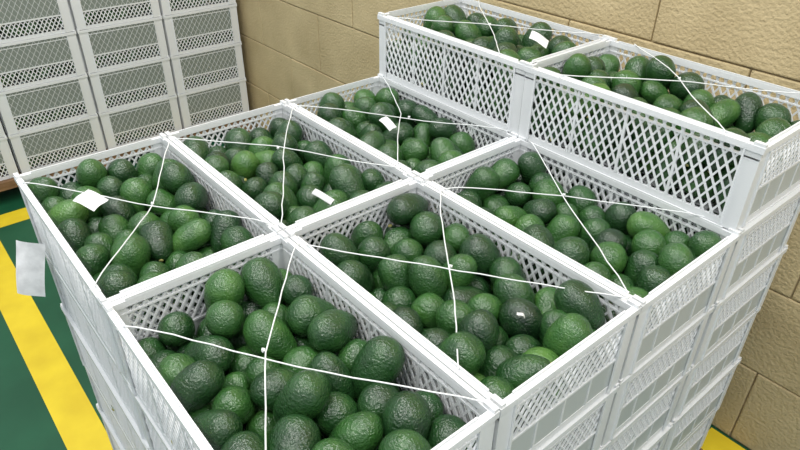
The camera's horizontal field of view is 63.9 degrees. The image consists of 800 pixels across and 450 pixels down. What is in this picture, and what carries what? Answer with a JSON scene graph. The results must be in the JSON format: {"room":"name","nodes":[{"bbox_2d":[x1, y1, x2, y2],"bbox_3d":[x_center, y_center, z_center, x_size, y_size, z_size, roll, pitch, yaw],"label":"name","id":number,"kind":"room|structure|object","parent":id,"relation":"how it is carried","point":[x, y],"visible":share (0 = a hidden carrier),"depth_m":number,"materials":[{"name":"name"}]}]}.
{"room":"warehouse","nodes":[
{"label":"warehouse","id":0,"kind":"room"},
{"bbox_2d":[0,65,748,449],"bbox_3d":[-1.498,0.678,1.792,3.920,0.052,7.000,-24,40,-33],"label":"floor","id":1,"kind":"structure","parent":0,"point":[26,422],"depth_m":2.07,"materials":[{"name":"green paint"}]},
{"bbox_2d":[0,109,251,191],"bbox_3d":[-1.746,-0.510,3.463,1.564,0.116,1.020,-24,40,-33],"label":"wooden pallet","id":2,"kind":"object","parent":1,"relation":"on","point":[10,183],"visible":0.03,"depth_m":3.12,"materials":[{"name":"brown wood"}]},
{"bbox_2d":[0,135,18,180],"bbox_3d":[-2.027,-0.347,2.914,0.383,0.199,0.498,-24,40,-33],"label":"plastic crate","id":3,"kind":"object","parent":2,"relation":"on","point":[6,157],"visible":0.9,"depth_m":2.85,"materials":[{"name":"white plastic"}]},
{"bbox_2d":[0,121,4,137],"bbox_3d":[-2.025,-0.510,2.808,0.383,0.199,0.498,-24,40,-33],"label":"plastic crate","id":4,"kind":"object","parent":3,"relation":"on","point":[2,134],"visible":1,"depth_m":2.79,"materials":[{"name":"white plastic"}]},
{"bbox_2d":[3,112,105,173],"bbox_3d":[-1.729,-0.480,3.125,0.383,0.199,0.498,-24,40,-33],"label":"plastic crate","id":5,"kind":"object","parent":2,"relation":"on","point":[44,140],"visible":0.58,"depth_m":2.96,"materials":[{"name":"white plastic"}]},
{"bbox_2d":[0,71,96,134],"bbox_3d":[-1.726,-0.643,3.019,0.383,0.199,0.498,-24,40,-33],"label":"plastic crate","id":6,"kind":"object","parent":5,"relation":"on","point":[19,102],"visible":0.69,"depth_m":2.85,"materials":[{"name":"white plastic"}]},
{"bbox_2d":[0,28,85,91],"bbox_3d":[-1.724,-0.807,2.913,0.383,0.199,0.498,-24,40,-33],"label":"plastic crate","id":7,"kind":"object","parent":6,"relation":"on","point":[38,52],"visible":0.72,"depth_m":2.77,"materials":[{"name":"white plastic"}]},
{"bbox_2d":[0,0,73,43],"bbox_3d":[-1.722,-0.971,2.807,0.383,0.199,0.498,-24,40,-33],"label":"plastic crate","id":8,"kind":"object","parent":7,"relation":"on","point":[11,11],"visible":0.98,"depth_m":2.68,"materials":[{"name":"white plastic"}]},
{"bbox_2d":[0,16,63,36],"bbox_3d":[-1.724,-0.943,2.827,0.374,0.126,0.492,-24,40,-33],"label":"avocados","id":9,"kind":"object","parent":8,"relation":"in","point":[57,19],"visible":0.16,"depth_m":2.70,"materials":[{"name":"green food"}]},
{"bbox_2d":[0,32,75,86],"bbox_3d":[-1.726,-0.779,2.933,0.374,0.126,0.492,-24,40,-33],"label":"avocados","id":10,"kind":"object","parent":7,"relation":"in","point":[61,65],"visible":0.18,"depth_m":2.80,"materials":[{"name":"green food"}]},
{"bbox_2d":[4,75,86,128],"bbox_3d":[-1.728,-0.616,3.039,0.374,0.126,0.492,-24,40,-33],"label":"avocados","id":11,"kind":"object","parent":6,"relation":"in","point":[81,105],"visible":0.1,"depth_m":2.91,"materials":[{"name":"green food"}]},
{"bbox_2d":[21,116,96,166],"bbox_3d":[-1.730,-0.452,3.145,0.374,0.126,0.492,-24,40,-33],"label":"avocados","id":12,"kind":"object","parent":5,"relation":"in","point":[43,156],"visible":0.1,"depth_m":3.02,"materials":[{"name":"green food"}]},
{"bbox_2d":[96,92,181,149],"bbox_3d":[-1.431,-0.613,3.337,0.383,0.199,0.498,-24,40,-33],"label":"plastic crate","id":13,"kind":"object","parent":2,"relation":"on","point":[151,113],"visible":0.44,"depth_m":3.17,"materials":[{"name":"white plastic"}]},
{"bbox_2d":[86,54,175,112],"bbox_3d":[-1.428,-0.777,3.230,0.383,0.199,0.498,-24,40,-33],"label":"plastic crate","id":14,"kind":"object","parent":13,"relation":"on","point":[102,84],"visible":0.56,"depth_m":3.06,"materials":[{"name":"white plastic"}]},
{"bbox_2d":[74,13,167,72],"bbox_3d":[-1.426,-0.940,3.124,0.383,0.199,0.498,-24,40,-33],"label":"plastic crate","id":15,"kind":"object","parent":14,"relation":"on","point":[103,40],"visible":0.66,"depth_m":2.96,"materials":[{"name":"white plastic"}]},
{"bbox_2d":[67,0,160,29],"bbox_3d":[-1.424,-1.104,3.018,0.383,0.199,0.498,-24,40,-33],"label":"plastic crate","id":16,"kind":"object","parent":15,"relation":"on","point":[76,7],"visible":0.8,"depth_m":2.86,"materials":[{"name":"white plastic"}]},
{"bbox_2d":[83,2,151,24],"bbox_3d":[-1.425,-1.076,3.038,0.374,0.126,0.492,-24,40,-33],"label":"avocados","id":17,"kind":"object","parent":16,"relation":"in","point":[139,6],"visible":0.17,"depth_m":2.90,"materials":[{"name":"green food"}]},
{"bbox_2d":[94,18,159,66],"bbox_3d":[-1.428,-0.912,3.144,0.374,0.126,0.492,-24,40,-33],"label":"avocados","id":18,"kind":"object","parent":15,"relation":"in","point":[151,48],"visible":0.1,"depth_m":3.01,"materials":[{"name":"green food"}]},
{"bbox_2d":[97,58,166,106],"bbox_3d":[-1.430,-0.749,3.250,0.374,0.126,0.492,-24,40,-33],"label":"avocados","id":19,"kind":"object","parent":14,"relation":"in","point":[152,88],"visible":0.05,"depth_m":3.12,"materials":[{"name":"green food"}]},
{"bbox_2d":[107,97,173,143],"bbox_3d":[-1.432,-0.585,3.357,0.374,0.126,0.492,-24,40,-33],"label":"avocados","id":20,"kind":"object","parent":13,"relation":"in","point":[142,130],"visible":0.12,"depth_m":3.22,"materials":[{"name":"green food"}]},
{"bbox_2d":[175,75,248,128],"bbox_3d":[-1.132,-0.746,3.548,0.383,0.199,0.498,-24,40,-33],"label":"plastic crate","id":21,"kind":"object","parent":2,"relation":"on","point":[194,102],"visible":0.44,"depth_m":3.38,"materials":[{"name":"white plastic"}]},
{"bbox_2d":[144,40,244,93],"bbox_3d":[-1.130,-0.910,3.442,0.383,0.199,0.498,-24,40,-33],"label":"plastic crate","id":22,"kind":"object","parent":21,"relation":"on","point":[192,64],"visible":0.52,"depth_m":3.27,"materials":[{"name":"white plastic"}]},
{"bbox_2d":[161,1,240,55],"bbox_3d":[-1.128,-1.073,3.335,0.383,0.199,0.498,-24,40,-33],"label":"plastic crate","id":23,"kind":"object","parent":22,"relation":"on","point":[179,26],"visible":0.6,"depth_m":3.17,"materials":[{"name":"white plastic"}]},
{"bbox_2d":[158,0,235,15],"bbox_3d":[-1.126,-1.237,3.229,0.383,0.199,0.498,-24,40,-33],"label":"plastic crate","id":24,"kind":"object","parent":23,"relation":"on","point":[164,5],"visible":0.72,"depth_m":3.08,"materials":[{"name":"white plastic"}]},
{"bbox_2d":[169,0,227,9],"bbox_3d":[-1.127,-1.209,3.249,0.374,0.126,0.492,-24,40,-33],"label":"avocados","id":25,"kind":"object","parent":24,"relation":"in","point":[188,1],"visible":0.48,"depth_m":3.09,"materials":[{"name":"green food"}]},
{"bbox_2d":[171,8,232,50],"bbox_3d":[-1.129,-1.046,3.355,0.374,0.126,0.492,-24,40,-33],"label":"avocados","id":26,"kind":"object","parent":23,"relation":"in","point":[189,40],"visible":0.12,"depth_m":3.22,"materials":[{"name":"green food"}]},
{"bbox_2d":[178,47,237,87],"bbox_3d":[-1.132,-0.882,3.462,0.374,0.126,0.492,-24,40,-33],"label":"avocados","id":27,"kind":"object","parent":22,"relation":"in","point":[198,47],"visible":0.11,"depth_m":3.33,"materials":[{"name":"green food"}]},
{"bbox_2d":[158,82,242,123],"bbox_3d":[-1.134,-0.719,3.568,0.374,0.126,0.492,-24,40,-33],"label":"avocados","id":28,"kind":"object","parent":21,"relation":"in","point":[211,82],"visible":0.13,"depth_m":3.44,"materials":[{"name":"green food"}]},
{"bbox_3d":[0.036,0.633,1.739,1.169,0.116,1.000,-24,40,-33],"label":"wooden pallet","id":29,"kind":"object","parent":1,"relation":"on","visible":0},
{"bbox_2d":[96,403,124,449],"bbox_3d":[-0.484,0.569,1.566,0.302,0.166,0.498,-24,40,-33],"label":"plastic crate","id":30,"kind":"object","parent":29,"relation":"on","point":[116,444],"visible":0.16,"depth_m":1.57,"materials":[{"name":"white plastic"}]},
{"bbox_2d":[80,358,133,449],"bbox_3d":[-0.480,0.431,1.478,0.302,0.166,0.498,-24,40,-33],"label":"plastic crate","id":31,"kind":"object","parent":30,"relation":"on","point":[103,405],"visible":0.12,"depth_m":1.48,"materials":[{"name":"white plastic"}]},
{"bbox_2d":[60,303,148,449],"bbox_3d":[-0.478,0.297,1.387,0.302,0.166,0.498,-24,40,-33],"label":"plastic crate","id":32,"kind":"object","parent":31,"relation":"on","point":[105,386],"visible":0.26,"depth_m":1.30,"materials":[{"name":"white plastic"}]},
{"bbox_2d":[45,253,147,442],"bbox_3d":[-0.475,0.160,1.300,0.302,0.166,0.498,-24,40,-33],"label":"plastic crate","id":33,"kind":"object","parent":32,"relation":"on","point":[103,356],"visible":0.15,"depth_m":1.20,"materials":[{"name":"white plastic"}]},
{"bbox_2d":[13,133,280,380],"bbox_3d":[-0.477,0.024,1.212,0.302,0.166,0.498,-24,40,-33],"label":"plastic crate","id":34,"kind":"object","parent":33,"relation":"on","point":[66,262],"visible":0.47,"depth_m":1.15,"materials":[{"name":"white plastic"}]},
{"bbox_2d":[16,240,44,296],"bbox_3d":[-0.720,0.086,1.251,0.076,0.125,0.022,-2,33,-5],"label":"label","id":35,"kind":"object","parent":34,"relation":"attached to","point":[30,257],"visible":1,"depth_m":1.25,"materials":[{"name":"paper"}]},
{"bbox_2d":[27,153,265,332],"bbox_3d":[-0.475,0.020,1.210,0.298,0.171,0.487,-24,40,-33],"label":"avocados","id":36,"kind":"object","parent":34,"relation":"in","point":[165,240],"visible":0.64,"depth_m":1.18,"materials":[{"name":"green food"}]},
{"bbox_2d":[73,190,108,210],"bbox_3d":[-0.559,-0.045,1.161,0.044,0.016,0.039,13,35,17],"label":"paper label","id":37,"kind":"object","parent":36,"relation":"on","point":[90,199],"visible":1,"depth_m":1.16,"materials":[{"name":"white paper"}]},
{"bbox_2d":[17,140,274,291],"bbox_3d":[-0.470,-0.029,1.169,0.307,0.039,0.428,-24,40,-33],"label":"twine","id":38,"kind":"object","parent":36,"relation":"on","point":[152,203],"visible":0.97,"depth_m":1.14,"materials":[{"name":"white fabric"}]},
{"bbox_2d":[676,406,719,449],"bbox_3d":[0.534,0.468,1.742,0.302,0.166,0.498,-24,40,-33],"label":"plastic crate","id":39,"kind":"object","parent":29,"relation":"on","point":[695,441],"visible":0.11,"depth_m":1.62,"materials":[{"name":"white plastic"}]},
{"bbox_2d":[663,356,741,449],"bbox_3d":[0.540,0.332,1.653,0.302,0.166,0.498,-24,40,-33],"label":"plastic crate","id":40,"kind":"object","parent":39,"relation":"on","point":[711,398],"visible":0.23,"depth_m":1.49,"materials":[{"name":"white plastic"}]},
{"bbox_2d":[671,307,760,420],"bbox_3d":[0.537,0.196,1.564,0.302,0.166,0.498,-24,40,-33],"label":"plastic crate","id":41,"kind":"object","parent":40,"relation":"on","point":[726,353],"visible":0.25,"depth_m":1.40,"materials":[{"name":"white plastic"}]},
{"bbox_2d":[692,244,787,365],"bbox_3d":[0.545,0.059,1.477,0.302,0.166,0.498,-24,40,-33],"label":"plastic crate","id":42,"kind":"object","parent":41,"relation":"on","point":[748,296],"visible":0.24,"depth_m":1.31,"materials":[{"name":"white plastic"}]},
{"bbox_2d":[530,133,799,303],"bbox_3d":[0.543,-0.077,1.387,0.302,0.166,0.498,-24,40,-33],"label":"plastic crate","id":43,"kind":"object","parent":42,"relation":"on","point":[766,234],"visible":0.27,"depth_m":1.22,"materials":[{"name":"white plastic"}]},
{"bbox_2d":[542,141,718,236],"bbox_3d":[0.545,-0.077,1.388,0.294,0.164,0.488,-24,40,-33],"label":"avocados","id":44,"kind":"object","parent":43,"relation":"in","point":[567,143],"visible":0.03,"depth_m":1.32,"materials":[{"name":"green food"}]},
{"bbox_2d":[518,37,799,229],"bbox_3d":[0.532,-0.212,1.296,0.302,0.166,0.498,-24,40,-33],"label":"plastic crate","id":45,"kind":"object","parent":43,"relation":"on","point":[758,182],"visible":0.79,"depth_m":1.19,"materials":[{"name":"white plastic"}]},
{"bbox_2d":[530,53,799,210],"bbox_3d":[0.534,-0.215,1.295,0.298,0.171,0.487,-24,40,-33],"label":"avocados","id":46,"kind":"object","parent":45,"relation":"in","point":[745,114],"visible":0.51,"depth_m":1.25,"materials":[{"name":"green food"}]},
{"bbox_2d":[559,44,799,141],"bbox_3d":[0.545,-0.260,1.247,0.307,0.039,0.404,-24,40,-33],"label":"twine","id":47,"kind":"object","parent":46,"relation":"on","point":[679,78],"visible":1,"depth_m":1.24,"materials":[{"name":"white fabric"}]},
{"bbox_3d":[-0.016,0.360,1.897,0.302,0.166,0.498,-24,40,-33],"label":"plastic crate","id":48,"kind":"object","parent":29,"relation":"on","visible":0},
{"bbox_3d":[-0.013,0.225,1.807,0.302,0.167,0.498,-24,40,-33],"label":"plastic crate","id":49,"kind":"object","parent":48,"relation":"on","visible":0},
{"bbox_3d":[-0.018,0.088,1.719,0.302,0.166,0.498,-24,40,-33],"label":"plastic crate","id":50,"kind":"object","parent":49,"relation":"on","visible":0},
{"bbox_3d":[-0.010,-0.048,1.630,0.302,0.166,0.498,-24,40,-33],"label":"plastic crate","id":51,"kind":"object","parent":50,"relation":"on","visible":0},
{"bbox_2d":[284,74,517,192],"bbox_3d":[-0.011,-0.185,1.542,0.302,0.166,0.498,-24,40,-33],"label":"plastic crate","id":52,"kind":"object","parent":51,"relation":"on","point":[375,81],"visible":0.23,"depth_m":1.52,"materials":[{"name":"white plastic"}]},
{"bbox_2d":[300,87,475,178],"bbox_3d":[-0.012,-0.189,1.539,0.300,0.174,0.491,-24,40,-33],"label":"avocados","id":53,"kind":"object","parent":52,"relation":"in","point":[422,145],"visible":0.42,"depth_m":1.52,"materials":[{"name":"green food"}]},
{"bbox_2d":[379,116,396,130],"bbox_3d":[-0.028,-0.231,1.463,0.033,0.021,0.024,22,38,29],"label":"paper label","id":54,"kind":"object","parent":53,"relation":"on","point":[386,121],"visible":1,"depth_m":1.46,"materials":[{"name":"white paper"}]},
{"bbox_2d":[295,75,509,165],"bbox_3d":[-0.015,-0.245,1.510,0.307,0.039,0.463,-24,40,-33],"label":"twine","id":55,"kind":"object","parent":53,"relation":"on","point":[400,117],"visible":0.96,"depth_m":1.49,"materials":[{"name":"white fabric"}]},
{"bbox_3d":[0.216,0.255,2.063,0.302,0.166,0.498,-24,40,-33],"label":"plastic crate","id":56,"kind":"object","parent":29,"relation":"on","visible":0},
{"bbox_3d":[0.220,0.120,1.973,0.302,0.167,0.498,-24,40,-33],"label":"plastic crate","id":57,"kind":"object","parent":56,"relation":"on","visible":0},
{"bbox_3d":[0.218,-0.016,1.883,0.302,0.166,0.498,-24,40,-33],"label":"plastic crate","id":58,"kind":"object","parent":57,"relation":"on","visible":0},
{"bbox_3d":[0.220,-0.152,1.794,0.302,0.166,0.498,-24,40,-33],"label":"plastic crate","id":59,"kind":"object","parent":58,"relation":"on","visible":0},
{"bbox_2d":[390,70,503,147],"bbox_3d":[0.222,-0.289,1.707,0.302,0.166,0.498,-24,40,-33],"label":"plastic crate","id":60,"kind":"object","parent":59,"relation":"on","point":[420,100],"visible":0.02,"depth_m":1.56,"materials":[{"name":"white plastic"}]},
{"bbox_2d":[400,74,506,146],"bbox_3d":[0.223,-0.293,1.704,0.295,0.171,0.489,-24,40,-33],"label":"avocados","id":61,"kind":"object","parent":60,"relation":"in","point":[418,74],"visible":0.02,"depth_m":1.59,"materials":[{"name":"green food"}]},
{"bbox_2d":[377,0,611,133],"bbox_3d":[0.216,-0.422,1.613,0.302,0.166,0.498,-24,40,-33],"label":"plastic crate","id":62,"kind":"object","parent":60,"relation":"on","point":[516,93],"visible":0.61,"depth_m":1.54,"materials":[{"name":"white plastic"}]},
{"bbox_2d":[387,5,575,120],"bbox_3d":[0.218,-0.426,1.610,0.300,0.174,0.491,-24,40,-33],"label":"avocados","id":63,"kind":"object","parent":62,"relation":"in","point":[510,43],"visible":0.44,"depth_m":1.57,"materials":[{"name":"green food"}]},
{"bbox_2d":[391,0,602,64],"bbox_3d":[0.229,-0.471,1.565,0.307,0.039,0.418,-24,40,-33],"label":"twine","id":64,"kind":"object","parent":63,"relation":"on","point":[489,24],"visible":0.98,"depth_m":1.55,"materials":[{"name":"white fabric"}]},
{"bbox_2d":[529,31,548,47],"bbox_3d":[0.317,-0.422,1.463,0.045,0.029,0.035,7,34,10],"label":"paper label","id":65,"kind":"object","parent":63,"relation":"on","point":[537,37],"visible":1,"depth_m":1.46,"materials":[{"name":"white paper"}]},
{"bbox_3d":[-0.162,0.782,1.244,0.302,0.166,0.498,-24,40,-33],"label":"plastic crate","id":66,"kind":"object","parent":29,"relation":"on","visible":0},
{"bbox_3d":[-0.159,0.644,1.157,0.302,0.167,0.498,-24,40,-33],"label":"plastic crate","id":67,"kind":"object","parent":66,"relation":"on","visible":0},
{"bbox_3d":[-0.158,0.507,1.071,0.302,0.166,0.498,-24,40,-33],"label":"plastic crate","id":68,"kind":"object","parent":67,"relation":"on","visible":0},
{"bbox_2d":[127,382,171,449],"bbox_3d":[-0.157,0.372,0.980,0.302,0.166,0.498,-24,40,-33],"label":"plastic crate","id":69,"kind":"object","parent":68,"relation":"on","point":[155,439],"visible":0.14,"depth_m":1.01,"materials":[{"name":"white plastic"}]},
{"bbox_2d":[102,231,499,449],"bbox_3d":[-0.156,0.235,0.892,0.302,0.166,0.498,-24,40,-33],"label":"plastic crate","id":70,"kind":"object","parent":69,"relation":"on","point":[173,421],"visible":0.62,"depth_m":0.92,"materials":[{"name":"white plastic"}]},
{"bbox_2d":[138,257,475,449],"bbox_3d":[-0.154,0.231,0.889,0.300,0.174,0.491,-24,40,-33],"label":"avocados","id":71,"kind":"object","parent":70,"relation":"in","point":[222,391],"visible":0.96,"depth_m":0.86,"materials":[{"name":"green food"}]},
{"bbox_2d":[116,244,492,449],"bbox_3d":[-0.144,0.186,0.844,0.307,0.039,0.435,-24,40,-33],"label":"twine","id":72,"kind":"object","parent":71,"relation":"on","point":[262,349],"visible":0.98,"depth_m":0.83,"materials":[{"name":"white fabric"}]},
{"bbox_3d":[0.072,0.676,1.412,0.302,0.166,0.498,-24,40,-33],"label":"plastic crate","id":73,"kind":"object","parent":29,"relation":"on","visible":0},
{"bbox_3d":[0.074,0.539,1.325,0.302,0.167,0.498,-24,40,-33],"label":"plastic crate","id":74,"kind":"object","parent":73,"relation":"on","visible":0},
{"bbox_3d":[0.074,0.404,1.234,0.302,0.166,0.498,-24,40,-33],"label":"plastic crate","id":75,"kind":"object","parent":74,"relation":"on","visible":0},
{"bbox_2d":[537,383,618,449],"bbox_3d":[0.074,0.268,1.144,0.302,0.166,0.498,-24,40,-33],"label":"plastic crate","id":76,"kind":"object","parent":75,"relation":"on","point":[589,439],"visible":0.16,"depth_m":1.02,"materials":[{"name":"white plastic"}]},
{"bbox_2d":[285,176,641,449],"bbox_3d":[0.077,0.131,1.057,0.302,0.166,0.498,-24,40,-33],"label":"plastic crate","id":77,"kind":"object","parent":76,"relation":"on","point":[534,433],"visible":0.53,"depth_m":0.94,"materials":[{"name":"white plastic"}]},
{"bbox_2d":[303,193,604,433],"bbox_3d":[0.077,0.127,1.055,0.295,0.171,0.489,-24,40,-33],"label":"avocados","id":78,"kind":"object","parent":77,"relation":"in","point":[499,347],"visible":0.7,"depth_m":1.01,"materials":[{"name":"green food"}]},
{"bbox_2d":[302,191,629,373],"bbox_3d":[0.089,0.082,1.009,0.307,0.039,0.418,-24,40,-33],"label":"twine","id":79,"kind":"object","parent":78,"relation":"on","point":[449,265],"visible":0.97,"depth_m":0.99,"materials":[{"name":"white fabric"}]},
{"bbox_3d":[0.304,0.573,1.575,0.302,0.166,0.498,-24,40,-33],"label":"plastic crate","id":80,"kind":"object","parent":29,"relation":"on","visible":0},
{"bbox_2d":[641,422,672,449],"bbox_3d":[0.305,0.438,1.485,0.302,0.166,0.498,-24,40,-33],"label":"plastic crate","id":81,"kind":"object","parent":80,"relation":"on","point":[657,443],"visible":0.05,"depth_m":1.35,"materials":[{"name":"white plastic"}]},
{"bbox_2d":[600,367,690,449],"bbox_3d":[0.303,0.300,1.399,0.302,0.166,0.498,-24,40,-33],"label":"plastic crate","id":82,"kind":"object","parent":81,"relation":"on","point":[657,415],"visible":0.17,"depth_m":1.26,"materials":[{"name":"white plastic"}]},
{"bbox_2d":[601,304,714,445],"bbox_3d":[0.308,0.163,1.311,0.302,0.166,0.498,-24,40,-33],"label":"plastic crate","id":83,"kind":"object","parent":82,"relation":"on","point":[650,379],"visible":0.24,"depth_m":1.15,"materials":[{"name":"white plastic"}]},
{"bbox_2d":[419,136,740,379],"bbox_3d":[0.310,0.027,1.222,0.302,0.166,0.498,-24,40,-33],"label":"plastic crate","id":84,"kind":"object","parent":83,"relation":"on","point":[698,283],"visible":0.44,"depth_m":1.12,"materials":[{"name":"white plastic"}]},
{"bbox_2d":[430,151,721,345],"bbox_3d":[0.308,0.025,1.219,0.298,0.171,0.487,-24,40,-33],"label":"avocados","id":85,"kind":"object","parent":84,"relation":"in","point":[639,246],"visible":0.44,"depth_m":1.18,"materials":[{"name":"green food"}]},
{"bbox_2d":[441,139,704,296],"bbox_3d":[0.309,-0.031,1.187,0.307,0.039,0.447,-24,40,-33],"label":"twine","id":86,"kind":"object","parent":85,"relation":"on","point":[563,194],"visible":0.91,"depth_m":1.18,"materials":[{"name":"white fabric"}]},
{"bbox_3d":[-0.249,0.464,1.732,0.302,0.166,0.498,-24,40,-33],"label":"plastic crate","id":87,"kind":"object","parent":29,"relation":"on","visible":0},
{"bbox_3d":[-0.250,0.329,1.640,0.302,0.167,0.498,-24,40,-33],"label":"plastic crate","id":88,"kind":"object","parent":87,"relation":"on","visible":0},
{"bbox_3d":[-0.249,0.192,1.553,0.302,0.166,0.498,-24,40,-33],"label":"plastic crate","id":89,"kind":"object","parent":88,"relation":"on","visible":0},
{"bbox_3d":[-0.249,0.056,1.465,0.302,0.166,0.498,-24,40,-33],"label":"plastic crate","id":90,"kind":"object","parent":89,"relation":"on","visible":0},
{"bbox_2d":[165,100,415,242],"bbox_3d":[-0.244,-0.081,1.377,0.302,0.166,0.498,-24,40,-33],"label":"plastic crate","id":91,"kind":"object","parent":90,"relation":"on","point":[282,109],"visible":0.27,"depth_m":1.39,"materials":[{"name":"white plastic"}]},
{"bbox_2d":[183,117,392,252],"bbox_3d":[-0.245,-0.080,1.376,0.294,0.164,0.488,-24,40,-33],"label":"avocados","id":92,"kind":"object","parent":91,"relation":"in","point":[257,170],"visible":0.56,"depth_m":1.34,"materials":[{"name":"green food"}]},
{"bbox_2d":[171,107,401,226],"bbox_3d":[-0.235,-0.132,1.332,0.307,0.039,0.443,-24,40,-33],"label":"twine","id":93,"kind":"object","parent":92,"relation":"on","point":[284,147],"visible":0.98,"depth_m":1.33,"materials":[{"name":"white fabric"}]},
{"bbox_2d":[312,189,333,204],"bbox_3d":[-0.142,-0.052,1.184,0.040,0.024,0.013,8,34,12],"label":"paper label","id":94,"kind":"object","parent":92,"relation":"on","point":[316,192],"visible":1,"depth_m":1.18,"materials":[{"name":"white paper"}]},
{"bbox_2d":[190,0,799,449],"bbox_3d":[0.104,-1.310,1.976,0.102,3.116,7.536,-24,40,-33],"label":"wall","id":95,"kind":"structure","parent":0,"point":[764,35],"depth_m":1.74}
]}

